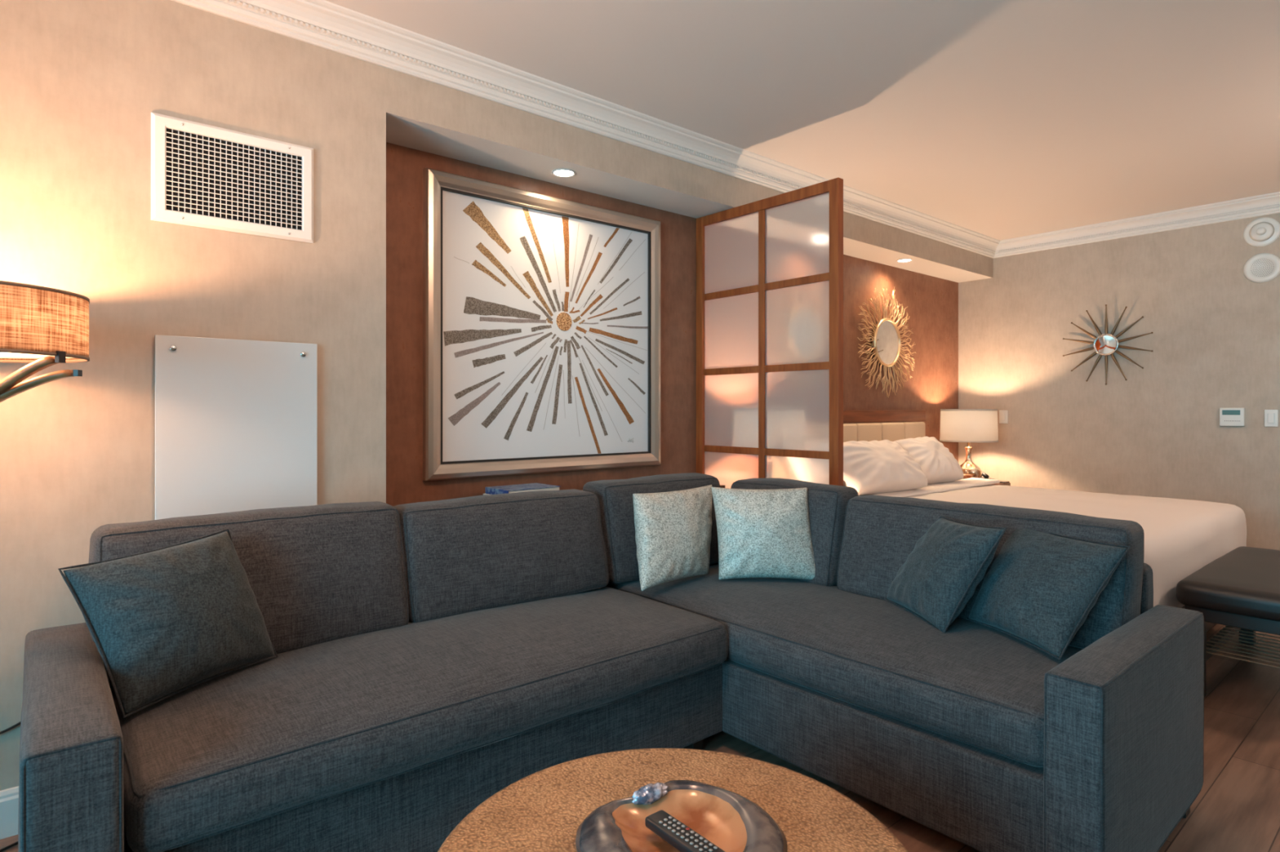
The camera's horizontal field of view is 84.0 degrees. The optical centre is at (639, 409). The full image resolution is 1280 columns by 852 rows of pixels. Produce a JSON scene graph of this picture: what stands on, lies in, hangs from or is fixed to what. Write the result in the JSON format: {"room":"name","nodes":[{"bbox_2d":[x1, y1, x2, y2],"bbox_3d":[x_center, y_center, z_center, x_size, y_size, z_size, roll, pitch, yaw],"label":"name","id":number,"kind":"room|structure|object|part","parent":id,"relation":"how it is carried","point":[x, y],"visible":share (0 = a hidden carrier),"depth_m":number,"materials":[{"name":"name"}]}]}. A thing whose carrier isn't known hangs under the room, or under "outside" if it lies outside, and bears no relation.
{"room":"hotel room","nodes":[
{"label":"hotel room","id":0,"kind":"room"},
{"bbox_2d":[0,0,386,791],"bbox_3d":[-2.535,-0.110,1.694,3.734,2.660,0.406,0,0,-40],"label":"wall","id":1,"kind":"structure","parent":0,"point":[82,82],"depth_m":2.24,"materials":[{"name":"beige paint"}]},
{"bbox_2d":[0,786,18,839],"bbox_3d":[-2.361,1.154,1.565,3.634,0.132,0.016,0,0,-40],"label":"baseboard","id":2,"kind":"structure","parent":1,"relation":"attached to","point":[9,797],"depth_m":2.03,"materials":[{"name":"white paint"}]},
{"bbox_2d":[0,721,20,733],"bbox_3d":[-1.800,0.915,2.045,0.591,0.078,0.007,0,0,-40],"label":"power cord","id":3,"kind":"object","parent":1,"relation":"attached to","point":[18,723],"visible":0.13,"depth_m":2.04,"materials":[{"name":"black plastic"}]},
{"bbox_2d":[151,112,313,243],"bbox_3d":[-1.365,-0.773,2.413,0.488,0.343,0.016,0,0,-40],"label":"air vent","id":4,"kind":"object","parent":1,"relation":"in","point":[203,175],"visible":1,"depth_m":2.40,"materials":[{"name":"white metal"}]},
{"bbox_2d":[166,128,302,229],"bbox_3d":[-1.365,-0.773,2.414,0.408,0.263,0.010,0,0,-40],"label":"grille","id":5,"kind":"object","parent":4,"relation":"attached to","point":[211,176],"depth_m":2.41,"materials":[{"name":"white metal"}]},
{"bbox_2d":[155,334,317,519],"bbox_3d":[-1.354,0.162,2.413,0.486,0.797,0.030,0,0,-40],"label":"board","id":6,"kind":"object","parent":1,"relation":"attached to","point":[236,420],"visible":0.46,"depth_m":2.39,"materials":[{"name":"white"}]},
{"bbox_2d":[170,0,999,258],"bbox_3d":[-0.299,-1.381,3.260,8.970,0.119,0.106,0,0,-40],"label":"trim","id":7,"kind":"structure","parent":1,"relation":"attached to","point":[322,24],"depth_m":3.11,"materials":[{"name":"white paint"}]},
{"bbox_2d":[0,623,1279,851],"bbox_3d":[1.294,1.270,1.388,9.170,0.100,5.836,0,0,-40],"label":"floor","id":8,"kind":"structure","parent":0,"point":[1236,808],"depth_m":2.38,"materials":[{"name":"brown wood"}]},
{"bbox_2d":[0,841,17,851],"bbox_3d":[-1.726,1.214,1.915,0.103,0.008,0.572,0,0,21],"label":"power cord","id":9,"kind":"object","parent":8,"relation":"on","point":[16,842],"visible":0.16,"depth_m":1.97,"materials":[{"name":"black plastic"}]},
{"bbox_2d":[0,280,89,402],"bbox_3d":[-1.662,0.464,1.737,0.503,1.512,0.503,0,0,-40],"label":"floor lamp","id":10,"kind":"object","parent":8,"relation":"on","point":[42,327],"visible":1,"depth_m":1.72,"materials":[{"name":"brown fabric"}]},
{"bbox_3d":[-1.539,-0.055,1.734,0.233,0.149,0.026,0,0,2],"label":"bent arm","id":11,"kind":"part","parent":10,"relation":"part of","materials":[{"name":"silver metal"}]},
{"bbox_3d":[-1.542,-0.040,1.763,0.231,0.120,0.026,0,0,-12],"label":"bent arm","id":12,"kind":"part","parent":10,"relation":"part of","materials":[{"name":"silver metal"}]},
{"bbox_2d":[0,352,74,359],"bbox_3d":[-1.662,-0.143,1.737,0.488,0.003,0.488,0,0,-40],"label":"diffuser","id":13,"kind":"object","parent":10,"relation":"attached to","point":[2,355],"depth_m":1.83,"materials":[{"name":"white plastic"}]},
{"bbox_3d":[-1.662,-0.211,1.737,0.500,0.162,0.500,0,0,-40],"label":"lamp shade","id":14,"kind":"part","parent":10,"relation":"part of","materials":[{"name":"beige fabric"}]},
{"bbox_3d":[-1.662,-0.288,1.737,0.503,0.008,0.503,0,0,-40],"label":"trim","id":15,"kind":"part","parent":10,"relation":"part of","materials":[{"name":"brown fabric"}]},
{"bbox_3d":[-1.662,-0.134,1.737,0.503,0.008,0.503,0,0,-40],"label":"trim","id":16,"kind":"part","parent":10,"relation":"part of","materials":[{"name":"brown"}]},
{"bbox_2d":[17,472,1204,851],"bbox_3d":[0.012,0.764,2.076,2.764,0.912,2.096,0,0,-40],"label":"sectional sofa","id":17,"kind":"object","parent":8,"relation":"on","point":[435,658],"visible":0.84,"depth_m":2.02,"materials":[{"name":"fabric"}]},
{"bbox_3d":[-1.347,0.885,1.668,0.163,0.576,0.957,0,0,-40],"label":"arm","id":18,"kind":"part","parent":17,"relation":"part of","materials":[{"name":"fabric"}]},
{"bbox_2d":[57,528,278,718],"bbox_3d":[-1.212,0.534,1.880,0.236,0.383,0.476,0,0,29],"label":"throw pillow","id":19,"kind":"object","parent":17,"relation":"on","point":[162,622],"visible":1,"depth_m":1.78,"materials":[{"name":"fabric"}]},
{"bbox_2d":[88,501,408,688],"bbox_3d":[-1.162,0.531,2.199,0.858,0.432,0.277,0,0,-40],"label":"cushion","id":20,"kind":"object","parent":17,"relation":"on","point":[319,575],"depth_m":2.19,"materials":[{"name":"fabric"}]},
{"bbox_2d":[110,586,728,851],"bbox_3d":[-0.580,0.821,2.231,1.740,0.235,0.807,0,0,-40],"label":"seat cushion","id":21,"kind":"object","parent":17,"relation":"on","point":[341,720],"depth_m":1.85,"materials":[{"name":"fabric"}]},
{"bbox_2d":[393,488,608,622],"bbox_3d":[-0.519,0.537,2.745,0.872,0.416,0.276,0,0,-40],"label":"cushion","id":22,"kind":"object","parent":17,"relation":"on","point":[458,557],"depth_m":2.61,"materials":[{"name":"fabric"}]},
{"bbox_2d":[582,472,719,583],"bbox_3d":[0.092,0.527,3.285,0.746,0.438,0.277,0,0,-40],"label":"cushion","id":23,"kind":"object","parent":17,"relation":"on","point":[615,497],"depth_m":3.05,"materials":[{"name":"fabric"}]},
{"bbox_2d":[632,484,712,591],"bbox_3d":[0.151,0.520,2.977,0.495,0.373,0.180,0,0,-40],"label":"throw pillow","id":24,"kind":"object","parent":17,"relation":"on","point":[673,529],"visible":0.99,"depth_m":2.90,"materials":[{"name":"grey fabric"}]},
{"bbox_2d":[711,487,815,579],"bbox_3d":[0.522,0.516,2.980,0.436,0.372,0.179,0,0,1],"label":"throw pillow","id":25,"kind":"object","parent":17,"relation":"on","point":[762,533],"visible":0.99,"depth_m":2.92,"materials":[{"name":"grey fabric"}]},
{"bbox_2d":[731,478,857,586],"bbox_3d":[0.654,0.532,3.176,0.277,0.430,0.620,0,0,-40],"label":"cushion","id":26,"kind":"object","parent":17,"relation":"on","point":[827,504],"depth_m":2.93,"materials":[{"name":"fabric"}]},
{"bbox_2d":[607,563,1082,767],"bbox_3d":[0.688,0.820,2.642,0.766,0.235,1.801,0,0,-40],"label":"seat cushion","id":27,"kind":"object","parent":17,"relation":"on","point":[971,694],"depth_m":2.18,"materials":[{"name":"fabric"}]},
{"bbox_2d":[884,515,1007,633],"bbox_3d":[1.020,0.544,2.432,0.207,0.355,0.488,0,0,-12],"label":"throw pillow","id":28,"kind":"object","parent":17,"relation":"on","point":[944,568],"visible":1,"depth_m":2.31,"materials":[{"name":"fabric"}]},
{"bbox_2d":[838,494,1144,648],"bbox_3d":[1.184,0.543,2.537,0.271,0.404,1.013,0,0,-40],"label":"cushion","id":29,"kind":"object","parent":17,"relation":"on","point":[877,534],"depth_m":2.51,"materials":[{"name":"fabric"}]},
{"bbox_2d":[965,528,1130,660],"bbox_3d":[1.253,0.548,2.237,0.250,0.338,0.416,0,0,-18],"label":"throw pillow","id":30,"kind":"object","parent":17,"relation":"on","point":[1040,588],"visible":0.98,"depth_m":2.14,"materials":[{"name":"fabric"}]},
{"bbox_3d":[1.334,0.884,1.919,0.912,0.568,0.142,0,0,-40],"label":"arm","id":31,"kind":"part","parent":17,"relation":"part of","materials":[{"name":"fabric"}]},
{"bbox_3d":[1.009,0.823,2.949,0.113,0.686,1.857,0,0,-40],"label":"frame","id":32,"kind":"part","parent":17,"relation":"part of","materials":[{"name":"fabric"}]},
{"bbox_2d":[437,747,907,851],"bbox_3d":[0.059,1.009,1.256,0.863,0.422,0.863,0,0,-40],"label":"coffee table","id":33,"kind":"object","parent":8,"relation":"on","point":[543,811],"visible":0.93,"depth_m":1.45,"materials":[{"name":"brown wood"}]},
{"bbox_2d":[575,780,787,851],"bbox_3d":[0.079,0.767,1.283,0.358,0.062,0.349,0,0,-40],"label":"shell dish","id":34,"kind":"object","parent":33,"relation":"on","point":[731,821],"visible":0.88,"depth_m":1.33,"materials":[{"name":"silver metal"}]},
{"bbox_2d":[644,809,725,851],"bbox_3d":[0.078,0.753,1.247,0.045,0.025,0.172,0,0,-39],"label":"remote control","id":35,"kind":"object","parent":34,"relation":"in","point":[677,834],"visible":1,"depth_m":1.25,"materials":[{"name":"black plastic"}]},
{"bbox_2d":[696,177,843,488],"bbox_3d":[0.675,0.036,3.905,0.044,2.368,0.994,0,0,-40],"label":"divider","id":36,"kind":"object","parent":8,"relation":"on","point":[770,270],"visible":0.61,"depth_m":3.85,"materials":[{"name":"brown wood"}]},
{"bbox_3d":[0.525,-0.890,4.082,0.006,0.405,0.422,0,0,-40],"label":"glass pane","id":37,"kind":"part","parent":36,"relation":"part of","materials":[{"name":"white"}]},
{"bbox_3d":[0.525,-0.446,4.082,0.006,0.409,0.422,0,0,-40],"label":"glass pane","id":38,"kind":"part","parent":36,"relation":"part of","materials":[{"name":"white"}]},
{"bbox_3d":[0.525,0.004,4.082,0.006,0.414,0.422,0,0,-40],"label":"glass pane","id":39,"kind":"part","parent":36,"relation":"part of","materials":[{"name":"white"}]},
{"bbox_3d":[0.525,0.455,4.082,0.006,0.412,0.422,0,0,-40],"label":"glass pane","id":40,"kind":"part","parent":36,"relation":"part of","materials":[{"name":"white"}]},
{"bbox_3d":[0.675,-1.121,3.905,0.042,0.055,0.884,0,0,-40],"label":"rail","id":41,"kind":"part","parent":36,"relation":"part of","materials":[{"name":"brown wood"}]},
{"bbox_3d":[0.824,-0.890,3.730,0.006,0.405,0.422,0,0,-40],"label":"glass pane","id":42,"kind":"part","parent":36,"relation":"part of","materials":[{"name":"white"}]},
{"bbox_3d":[0.824,-0.446,3.730,0.006,0.409,0.422,0,0,-40],"label":"glass pane","id":43,"kind":"part","parent":36,"relation":"part of","materials":[{"name":"white"}]},
{"bbox_3d":[0.824,0.004,3.730,0.006,0.414,0.422,0,0,-40],"label":"glass pane","id":44,"kind":"part","parent":36,"relation":"part of","materials":[{"name":"white"}]},
{"bbox_3d":[0.824,0.455,3.730,0.006,0.412,0.422,0,0,-40],"label":"glass pane","id":45,"kind":"part","parent":36,"relation":"part of","materials":[{"name":"white"}]},
{"bbox_2d":[991,482,1010,485],"bbox_3d":[2.749,0.920,5.982,0.660,0.600,0.482,0,0,-40],"label":"nightstand","id":46,"kind":"object","parent":8,"relation":"on","point":[1009,483],"visible":0.02,"depth_m":5.97,"materials":[{"name":"brown wood"}]},
{"bbox_2d":[939,408,998,479],"bbox_3d":[2.740,0.307,5.930,0.446,0.625,0.446,0,0,-40],"label":"table lamp","id":47,"kind":"object","parent":46,"relation":"on","point":[957,425],"visible":0.85,"depth_m":5.76,"materials":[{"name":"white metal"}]},
{"bbox_3d":[2.740,0.130,5.930,0.444,0.270,0.444,0,0,-40],"label":"lamp shade","id":48,"kind":"part","parent":47,"relation":"part of","materials":[{"name":"white fabric"}]},
{"bbox_3d":[2.740,0.001,5.930,0.433,0.012,0.433,0,0,-40],"label":"trim","id":49,"kind":"part","parent":47,"relation":"part of","materials":[{"name":"beige fabric"}]},
{"bbox_3d":[2.740,0.259,5.930,0.446,0.012,0.446,0,0,-40],"label":"trim","id":50,"kind":"part","parent":47,"relation":"part of","materials":[{"name":"beige fabric"}]},
{"bbox_2d":[981,472,995,479],"bbox_3d":[2.896,0.563,6.018,0.160,0.114,0.198,0,0,-29],"label":"telephone","id":51,"kind":"object","parent":46,"relation":"on","point":[984,476],"visible":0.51,"depth_m":5.93,"materials":[{"name":"black plastic"}]},
{"bbox_2d":[999,480,1009,483],"bbox_3d":[3.067,0.614,6.032,0.100,0.012,0.090,0,0,-40],"label":"tray","id":52,"kind":"object","parent":46,"relation":"on","point":[1001,482],"visible":0.51,"depth_m":5.99,"materials":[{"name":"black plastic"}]},
{"bbox_2d":[1181,605,1216,631],"bbox_3d":[2.235,0.887,4.410,1.901,0.586,1.981,0,0,-40],"label":"bed","id":53,"kind":"object","parent":8,"relation":"on","point":[1209,625],"visible":0.02,"depth_m":3.78,"materials":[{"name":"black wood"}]},
{"bbox_2d":[857,477,1246,608],"bbox_3d":[2.284,0.716,4.355,2.010,0.389,1.962,0,0,-40],"label":"bedspread","id":54,"kind":"object","parent":53,"relation":"on","point":[1182,537],"visible":0.41,"depth_m":3.91,"materials":[{"name":"white fabric"}]},
{"bbox_2d":[843,440,927,495],"bbox_3d":[1.532,0.371,4.603,0.742,0.344,0.344,0,0,-36],"label":"bed pillow","id":55,"kind":"object","parent":54,"relation":"on","point":[872,467],"visible":0.91,"depth_m":4.45,"materials":[{"name":"white fabric"}]},
{"bbox_2d":[893,436,963,484],"bbox_3d":[2.067,0.371,5.131,0.582,0.348,0.340,0,0,-40],"label":"bed pillow","id":56,"kind":"object","parent":54,"relation":"on","point":[938,464],"visible":0.68,"depth_m":5.01,"materials":[{"name":"white fabric"}]},
{"bbox_2d":[1176,546,1279,697],"bbox_3d":[2.929,0.967,3.209,1.231,0.507,0.592,0,0,-40],"label":"bench","id":57,"kind":"object","parent":8,"relation":"on","point":[1239,590],"visible":0.96,"depth_m":3.00,"materials":[{"name":"black leather"}]},
{"bbox_3d":[2.376,1.050,3.040,0.060,0.340,0.060,0,0,-40],"label":"leg","id":58,"kind":"part","parent":57,"relation":"part of","materials":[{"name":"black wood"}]},
{"bbox_3d":[2.780,1.075,3.384,1.000,0.040,0.030,0,0,-40],"label":"rail","id":59,"kind":"part","parent":57,"relation":"part of","materials":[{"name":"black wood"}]},
{"bbox_3d":[2.929,0.780,3.209,1.231,0.134,0.592,0,0,-40],"label":"seat","id":60,"kind":"part","parent":57,"relation":"part of","materials":[{"name":"black leather"}]},
{"bbox_3d":[3.184,1.050,3.727,0.060,0.340,0.060,0,0,-40],"label":"leg","id":61,"kind":"part","parent":57,"relation":"part of","materials":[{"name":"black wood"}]},
{"bbox_3d":[-0.332,0.820,3.476,1.840,0.800,0.325,0,0,-40],"label":"console table","id":62,"kind":"object","parent":8,"relation":"on","visible":0},
{"bbox_3d":[-0.541,0.403,3.289,0.290,0.034,0.220,0,0,-43],"label":"book","id":63,"kind":"object","parent":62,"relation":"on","visible":0},
{"bbox_2d":[484,483,559,494],"bbox_3d":[-0.540,0.371,3.289,0.280,0.030,0.200,0,0,-42],"label":"book","id":64,"kind":"object","parent":63,"relation":"on","point":[530,486],"visible":0.7,"depth_m":3.25,"materials":[{"name":"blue paper"}]},
{"bbox_2d":[386,142,958,506],"bbox_3d":[0.857,0.035,4.782,5.436,2.370,0.100,0,0,-40],"label":"wall niche","id":65,"kind":"object","parent":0,"point":[931,302],"visible":0.07,"depth_m":4.13,"materials":[{"name":"brown wood"}]},
{"bbox_2d":[422,167,660,480],"bbox_3d":[-0.419,-0.378,3.598,1.395,1.385,0.048,0,0,-40],"label":"framed painting","id":66,"kind":"object","parent":65,"relation":"attached to","point":[536,322],"visible":1,"depth_m":3.52,"materials":[{"name":"white paper"}]},
{"bbox_2d":[843,410,925,442],"bbox_3d":[1.572,0.487,5.251,2.040,0.965,0.112,0,0,-40],"label":"headboard","id":67,"kind":"object","parent":65,"relation":"attached to","point":[858,425],"visible":0.24,"depth_m":5.45,"materials":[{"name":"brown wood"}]},
{"bbox_3d":[1.563,0.050,5.261,2.040,0.090,0.085,0,0,-40],"label":"rail","id":68,"kind":"part","parent":67,"relation":"part of","materials":[{"name":"brown wood"}]},
{"bbox_2d":[857,287,915,398],"bbox_3d":[1.931,-0.537,5.585,0.861,0.888,0.072,0,0,-40],"label":"mirror","id":69,"kind":"object","parent":65,"relation":"attached to","point":[885,341],"visible":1,"depth_m":5.56,"materials":[{"name":"gold glass"}]},
{"bbox_3d":[1.923,-0.525,5.593,0.370,0.370,0.046,0,0,-40],"label":"plate","id":70,"kind":"part","parent":69,"relation":"part of","materials":[{"name":"silver metal"}]},
{"bbox_2d":[876,320,898,364],"bbox_3d":[1.940,-0.525,5.574,0.352,0.352,0.006,0,0,-40],"label":"mirror glass","id":71,"kind":"object","parent":69,"relation":"attached to","point":[887,331],"depth_m":5.57,"materials":[{"name":"white"}]},
{"bbox_2d":[386,68,992,282],"bbox_3d":[0.918,-1.295,4.633,5.336,0.290,0.406,0,0,-40],"label":"soffit","id":72,"kind":"structure","parent":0,"point":[422,115],"depth_m":3.46,"materials":[{"name":"beige paint"}]},
{"bbox_2d":[551,168,576,177],"bbox_3d":[-0.370,-1.147,3.453,0.120,0.005,0.120,0,0,-40],"label":"recessed light","id":73,"kind":"object","parent":72,"relation":"in","point":[563,173],"visible":1,"depth_m":3.45,"materials":[{"name":"white paint"}]},
{"bbox_2d":[896,258,912,262],"bbox_3d":[2.037,-1.147,5.476,0.120,0.005,0.120,0,0,-40],"label":"recessed light","id":74,"kind":"object","parent":72,"relation":"in","point":[903,260],"visible":1,"depth_m":5.48,"materials":[{"name":"white paint"}]},
{"bbox_2d":[324,0,1279,240],"bbox_3d":[1.294,-1.490,1.388,9.170,0.100,5.836,0,0,-40],"label":"ceiling","id":75,"kind":"structure","parent":0,"point":[1000,120],"depth_m":3.16,"materials":[{"name":"white paint"}]},
{"bbox_2d":[958,213,1279,550],"bbox_3d":[4.780,-0.110,4.289,0.100,2.660,5.736,0,0,-40],"label":"wall","id":76,"kind":"structure","parent":0,"point":[1214,342],"depth_m":5.41,"materials":[{"name":"beige paint"}]},
{"bbox_2d":[999,410,1008,423],"bbox_3d":[3.135,0.062,6.135,0.013,0.115,0.072,0,0,-40],"label":"wall switch","id":77,"kind":"object","parent":76,"relation":"attached to","point":[1003,415],"visible":1,"depth_m":6.13,"materials":[{"name":"white plastic"}]},
{"bbox_2d":[1062,304,1153,385],"bbox_3d":[3.630,-0.505,5.534,0.038,0.627,0.612,0,0,-40],"label":"sunburst mirror","id":78,"kind":"object","parent":76,"relation":"attached to","point":[1105,344],"visible":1,"depth_m":5.52,"materials":[{"name":"silver glass"}]},
{"bbox_2d":[1094,335,1116,354],"bbox_3d":[3.620,-0.505,5.526,0.004,0.156,0.156,0,0,-40],"label":"mirror glass","id":79,"kind":"object","parent":78,"relation":"attached to","point":[1104,344],"depth_m":5.52,"materials":[{"name":"white"}]},
{"bbox_2d":[994,191,1279,257],"bbox_3d":[4.769,-1.381,4.144,0.106,0.119,5.330,0,0,-40],"label":"trim","id":80,"kind":"structure","parent":76,"relation":"attached to","point":[1269,203],"depth_m":5.31,"materials":[{"name":"white paint"}]},
{"bbox_2d":[1219,408,1244,426],"bbox_3d":[4.128,0.051,4.957,0.028,0.128,0.136,0,0,-40],"label":"thermostat","id":81,"kind":"object","parent":76,"relation":"attached to","point":[1228,416],"visible":1,"depth_m":4.95,"materials":[{"name":"white plastic"}]},
{"bbox_2d":[1243,253,1279,283],"bbox_3d":[4.234,-0.965,4.838,0.020,0.200,0.200,0,0,-40],"label":"wall speaker","id":82,"kind":"object","parent":76,"relation":"attached to","point":[1263,267],"visible":1,"depth_m":4.83,"materials":[{"name":"white plastic"}]},
{"bbox_2d":[1243,217,1279,246],"bbox_3d":[4.216,-1.210,4.827,0.062,0.196,0.196,0,0,-40],"label":"fire alarm strobe","id":83,"kind":"object","parent":76,"relation":"attached to","point":[1260,232],"visible":1,"depth_m":4.83,"materials":[{"name":"white plastic"}]},
{"bbox_2d":[1264,409,1278,426],"bbox_3d":[4.266,0.058,4.806,0.013,0.115,0.070,0,0,-40],"label":"wall switch","id":84,"kind":"object","parent":76,"relation":"attached to","point":[1271,416],"visible":1,"depth_m":4.80,"materials":[{"name":"white plastic"}]}
]}

